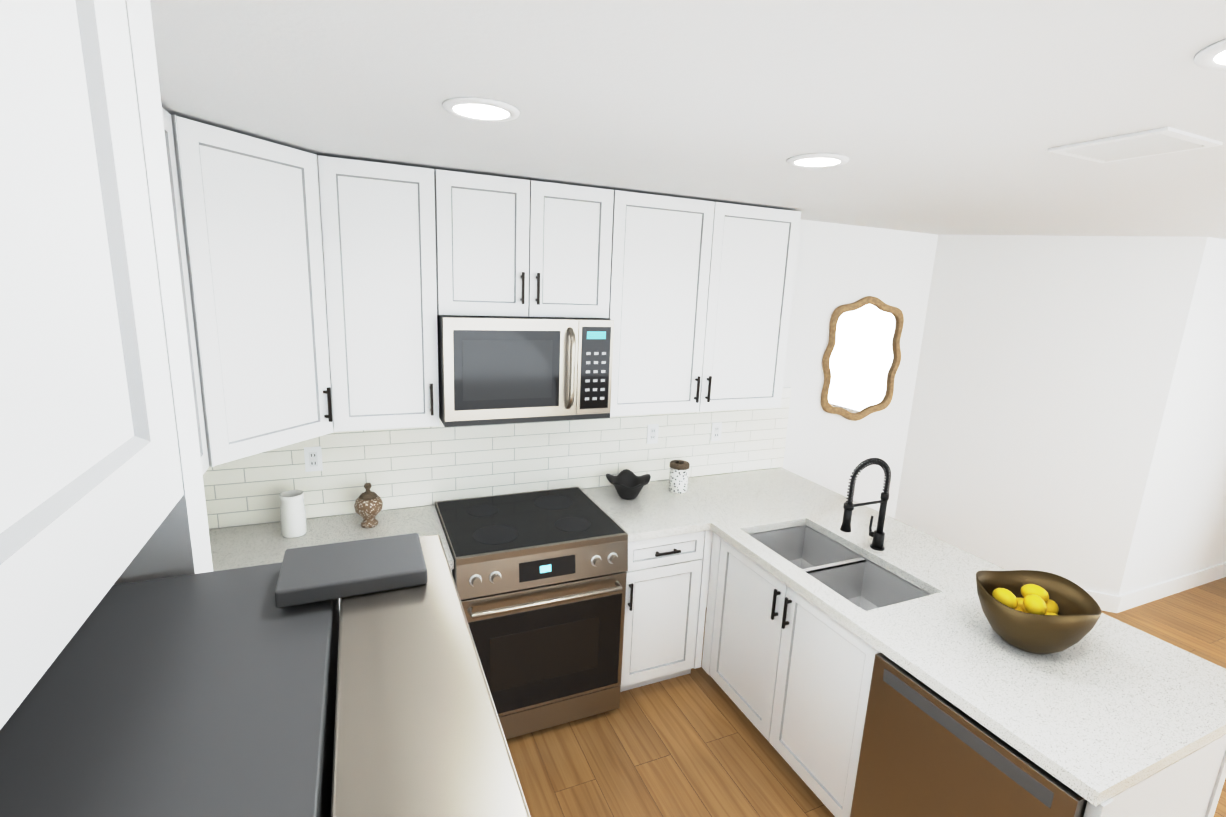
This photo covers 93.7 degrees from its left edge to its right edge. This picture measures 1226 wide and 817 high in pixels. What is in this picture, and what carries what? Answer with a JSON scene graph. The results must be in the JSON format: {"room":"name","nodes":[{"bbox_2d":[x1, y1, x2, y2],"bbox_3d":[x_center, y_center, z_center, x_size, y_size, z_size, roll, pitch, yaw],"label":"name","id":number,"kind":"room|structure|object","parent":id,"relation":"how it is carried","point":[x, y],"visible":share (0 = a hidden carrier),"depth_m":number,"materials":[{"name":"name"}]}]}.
{"room":"kitchen","nodes":[
{"label":"kitchen","id":0,"kind":"room"},
{"bbox_2d":[215,219,937,606],"bbox_3d":[0.063,0.116,3.292,4.520,2.460,0.100,-3,13,-24],"label":"wall","id":1,"kind":"structure","parent":0,"point":[837,265],"depth_m":3.80,"materials":[{"name":"white paint"}]},
{"bbox_2d":[171,115,333,466],"bbox_3d":[-1.410,-0.397,2.061,0.682,1.050,0.701,-3,13,-24],"label":"upper cabinet","id":2,"kind":"object","parent":1,"relation":"attached to","point":[251,214],"visible":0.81,"depth_m":1.93,"materials":[{"name":"white wood"}]},
{"bbox_2d":[203,387,790,528],"bbox_3d":[-0.384,0.199,3.050,3.285,0.528,0.008,-3,13,-24],"label":"tile backsplash","id":3,"kind":"structure","parent":1,"relation":"attached to","point":[397,468],"depth_m":2.93,"materials":[{"name":"white tile"}]},
{"bbox_2d":[304,446,322,471],"bbox_3d":[-1.360,0.230,2.610,0.070,0.114,0.007,-3,13,-24],"label":"electrical outlet","id":4,"kind":"object","parent":3,"relation":"attached to","point":[313,458],"visible":1,"depth_m":2.61,"materials":[{"name":"white plastic"}]},
{"bbox_2d":[647,424,658,443],"bbox_3d":[0.228,0.146,3.304,0.070,0.114,0.007,-3,13,-24],"label":"electrical outlet","id":5,"kind":"object","parent":3,"relation":"attached to","point":[652,433],"visible":1,"depth_m":3.30,"materials":[{"name":"white plastic"}]},
{"bbox_2d":[711,422,721,440],"bbox_3d":[0.626,0.141,3.481,0.070,0.114,0.007,-3,13,-24],"label":"electrical outlet","id":6,"kind":"object","parent":3,"relation":"attached to","point":[716,428],"visible":1,"depth_m":3.48,"materials":[{"name":"white plastic"}]},
{"bbox_2d":[317,155,800,431],"bbox_3d":[-0.131,-0.499,2.801,2.263,1.050,0.361,-3,13,-24],"label":"upper cabinet","id":7,"kind":"object","parent":1,"relation":"attached to","point":[692,298],"visible":1,"depth_m":2.53,"materials":[{"name":"white wood"}]},
{"bbox_2d":[437,315,613,426],"bbox_3d":[-0.420,-0.198,2.679,0.758,0.457,0.453,-3,13,-24],"label":"microwave","id":8,"kind":"object","parent":7,"relation":"attached to","point":[499,370],"visible":1,"depth_m":2.50,"materials":[{"name":"grey metal"}]},
{"bbox_2d":[821,296,903,420],"bbox_3d":[1.671,-0.324,3.837,0.683,0.834,0.030,-3,13,-24],"label":"wall mirror","id":9,"kind":"object","parent":1,"relation":"attached to","point":[861,359],"visible":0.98,"depth_m":3.84,"materials":[{"name":"brown wood"}]},
{"bbox_2d":[150,0,1225,239],"bbox_3d":[3.134,-0.403,0.308,7.800,0.060,7.670,-3,13,-24],"label":"ceiling","id":10,"kind":"structure","parent":0,"point":[946,116],"depth_m":1.32,"materials":[{"name":"white paint"}]},
{"bbox_2d":[442,97,519,121],"bbox_3d":[-0.341,-0.772,1.492,0.196,0.008,0.196,-3,13,-24],"label":"recessed light","id":11,"kind":"object","parent":10,"relation":"in","point":[480,109],"visible":0.98,"depth_m":1.47,"materials":[{"name":"white plastic"}]},
{"bbox_2d":[787,153,848,167],"bbox_3d":[0.672,-0.813,1.893,0.196,0.008,0.196,-3,13,-24],"label":"recessed light","id":12,"kind":"object","parent":10,"relation":"in","point":[818,160],"visible":1,"depth_m":1.87,"materials":[{"name":"white plastic"}]},
{"bbox_2d":[1048,127,1222,162],"bbox_3d":[1.411,-0.709,1.565,0.270,0.012,0.270,-3,13,-24],"label":"ceiling vent","id":13,"kind":"object","parent":10,"relation":"in","point":[1161,141],"visible":1,"depth_m":1.53,"materials":[{"name":"white metal"}]},
{"bbox_2d":[1194,39,1225,69],"bbox_3d":[1.088,-0.592,0.943,0.196,0.008,0.196,-3,13,-24],"label":"recessed light","id":14,"kind":"object","parent":10,"relation":"in","point":[1212,56],"visible":0.94,"depth_m":0.98,"materials":[{"name":"white plastic"}]},
{"bbox_2d":[506,577,1225,816],"bbox_3d":[3.026,2.059,0.834,7.800,0.060,7.670,-3,13,-24],"label":"floor","id":15,"kind":"structure","parent":0,"point":[694,743],"depth_m":2.56,"materials":[{"name":"brown wood"}]},
{"bbox_2d":[0,0,212,729],"bbox_3d":[-0.435,0.788,0.064,0.760,2.450,1.002,-3,13,-24],"label":"tall cabinet","id":16,"kind":"object","parent":15,"relation":"on","point":[102,492],"visible":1,"depth_m":0.31,"materials":[{"name":"white wood"}]},
{"bbox_2d":[0,533,530,816],"bbox_3d":[-0.351,1.098,0.155,0.902,1.813,0.909,-3,13,-24],"label":"refrigerator","id":17,"kind":"object","parent":15,"relation":"on","point":[286,687],"visible":1,"depth_m":0.31,"materials":[{"name":"grey metal"}]},
{"bbox_2d":[339,530,711,691],"bbox_3d":[-0.435,0.999,2.852,1.728,0.875,0.651,-3,13,-24],"label":"base cabinet","id":18,"kind":"object","parent":15,"relation":"on","point":[667,577],"visible":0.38,"depth_m":2.83,"materials":[{"name":"white wood"}]},
{"bbox_2d":[209,516,332,570],"bbox_3d":[-1.151,0.773,1.568,0.640,0.039,2.259,-3,13,-24],"label":"countertop","id":19,"kind":"structure","parent":18,"relation":"on","point":[257,544],"depth_m":2.41,"materials":[{"name":"stone"}]},
{"bbox_2d":[279,490,306,537],"bbox_3d":[-1.381,0.450,2.496,0.100,0.185,0.138,1,12,-9],"label":"pitcher","id":20,"kind":"object","parent":19,"relation":"on","point":[293,516],"visible":1,"depth_m":2.44,"materials":[{"name":"white ceramic"}]},
{"bbox_2d":[333,505,453,569],"bbox_3d":[-0.968,0.578,2.520,0.435,0.039,0.625,-3,13,-24],"label":"countertop","id":21,"kind":"structure","parent":18,"relation":"on","point":[423,520],"depth_m":2.62,"materials":[{"name":"stone"}]},
{"bbox_2d":[354,483,382,527],"bbox_3d":[-1.103,0.432,2.596,0.120,0.202,0.120,-3,13,-24],"label":"urn","id":22,"kind":"object","parent":21,"relation":"on","point":[368,504],"visible":1,"depth_m":2.56,"materials":[{"name":"brown ceramic"}]},
{"bbox_2d":[581,481,708,541],"bbox_3d":[0.138,0.523,3.004,0.448,0.039,0.625,-3,13,-24],"label":"countertop","id":23,"kind":"structure","parent":18,"relation":"on","point":[655,512],"depth_m":2.90,"materials":[{"name":"stone"}]},
{"bbox_2d":[606,469,650,499],"bbox_3d":[0.091,0.421,3.096,0.237,0.117,0.244,-3,13,-24],"label":"bowl","id":24,"kind":"object","parent":23,"relation":"on","point":[628,484],"visible":0.98,"depth_m":3.10,"materials":[{"name":"grey ceramic"}]},
{"bbox_2d":[436,487,627,738],"bbox_3d":[-0.416,0.980,2.802,0.759,0.934,0.727,-3,13,-24],"label":"range","id":25,"kind":"object","parent":15,"relation":"on","point":[539,577],"visible":0.94,"depth_m":2.55,"materials":[{"name":"grey metal"}]},
{"bbox_2d":[702,525,929,816],"bbox_3d":[0.966,1.113,2.603,0.621,0.876,1.020,-3,13,-24],"label":"base cabinet","id":26,"kind":"object","parent":15,"relation":"on","point":[787,669],"depth_m":2.37,"materials":[{"name":"white wood"}]},
{"bbox_2d":[653,468,1225,806],"bbox_3d":[1.113,0.765,2.576,0.950,0.250,2.270,-3,13,-24],"label":"countertop","id":27,"kind":"structure","parent":26,"relation":"on","point":[1105,708],"depth_m":1.90,"materials":[{"name":"stone"}]},
{"bbox_2d":[669,460,689,493],"bbox_3d":[0.369,0.374,3.221,0.110,0.180,0.110,-3,13,-24],"label":"patterned canister","id":28,"kind":"object","parent":27,"relation":"on","point":[678,478],"visible":1,"depth_m":3.18,"materials":[{"name":"ceramic"}]},
{"bbox_2d":[840,458,890,550],"bbox_3d":[1.108,0.420,2.549,0.268,0.433,0.110,-3,13,-24],"label":"spring faucet","id":29,"kind":"object","parent":27,"relation":"on","point":[878,535],"visible":1,"depth_m":2.52,"materials":[{"name":"black metal"}]},
{"bbox_2d":[976,570,1101,653],"bbox_3d":[1.392,0.688,1.915,0.355,0.199,0.325,-3,13,-24],"label":"brass bowl","id":30,"kind":"object","parent":27,"relation":"on","point":[1036,612],"visible":1,"depth_m":1.88,"materials":[{"name":"brown metal"}]},
{"bbox_2d":[850,653,1086,816],"bbox_3d":[1.272,1.286,1.865,0.656,0.872,0.602,-3,13,-24],"label":"dishwasher","id":31,"kind":"object","parent":15,"relation":"on","point":[926,751],"visible":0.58,"depth_m":1.72,"materials":[{"name":"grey metal"}]},
{"bbox_2d":[894,235,1207,595],"bbox_3d":[2.794,0.092,3.964,1.485,2.460,0.100,7,13,20],"label":"wall","id":32,"kind":"structure","parent":0,"point":[1046,369],"depth_m":3.85,"materials":[{"name":"white paint"}]},
{"bbox_2d":[1085,590,1120,612],"bbox_3d":[2.763,1.248,4.141,1.425,0.125,0.013,7,13,20],"label":"baseboard","id":33,"kind":"structure","parent":32,"relation":"attached to","point":[1108,602],"depth_m":3.91,"materials":[{"name":"white wood"}]},
{"bbox_2d":[1119,237,1225,594],"bbox_3d":[4.490,0.124,4.161,2.280,2.460,0.100,-3,13,-24],"label":"wall","id":34,"kind":"structure","parent":0,"point":[1180,529],"depth_m":3.86,"materials":[{"name":"white paint"}]},
{"bbox_2d":[1118,562,1225,612],"bbox_3d":[4.418,1.279,4.334,2.179,0.125,0.012,-3,13,-24],"label":"baseboard","id":35,"kind":"structure","parent":34,"relation":"attached to","point":[1139,597],"depth_m":4.16,"materials":[{"name":"white wood"}]},
{"bbox_3d":[-0.444,1.003,-0.970,0.100,2.460,7.670,-3,13,-24],"label":"wall","id":36,"kind":"structure","parent":0,"visible":0},
{"bbox_2d":[162,107,208,473],"bbox_3d":[-1.273,-0.235,1.330,0.331,1.050,0.782,-3,13,-24],"label":"upper cabinet","id":37,"kind":"object","parent":36,"relation":"attached to","point":[175,194],"depth_m":1.64,"materials":[{"name":"white wood"}]}
]}

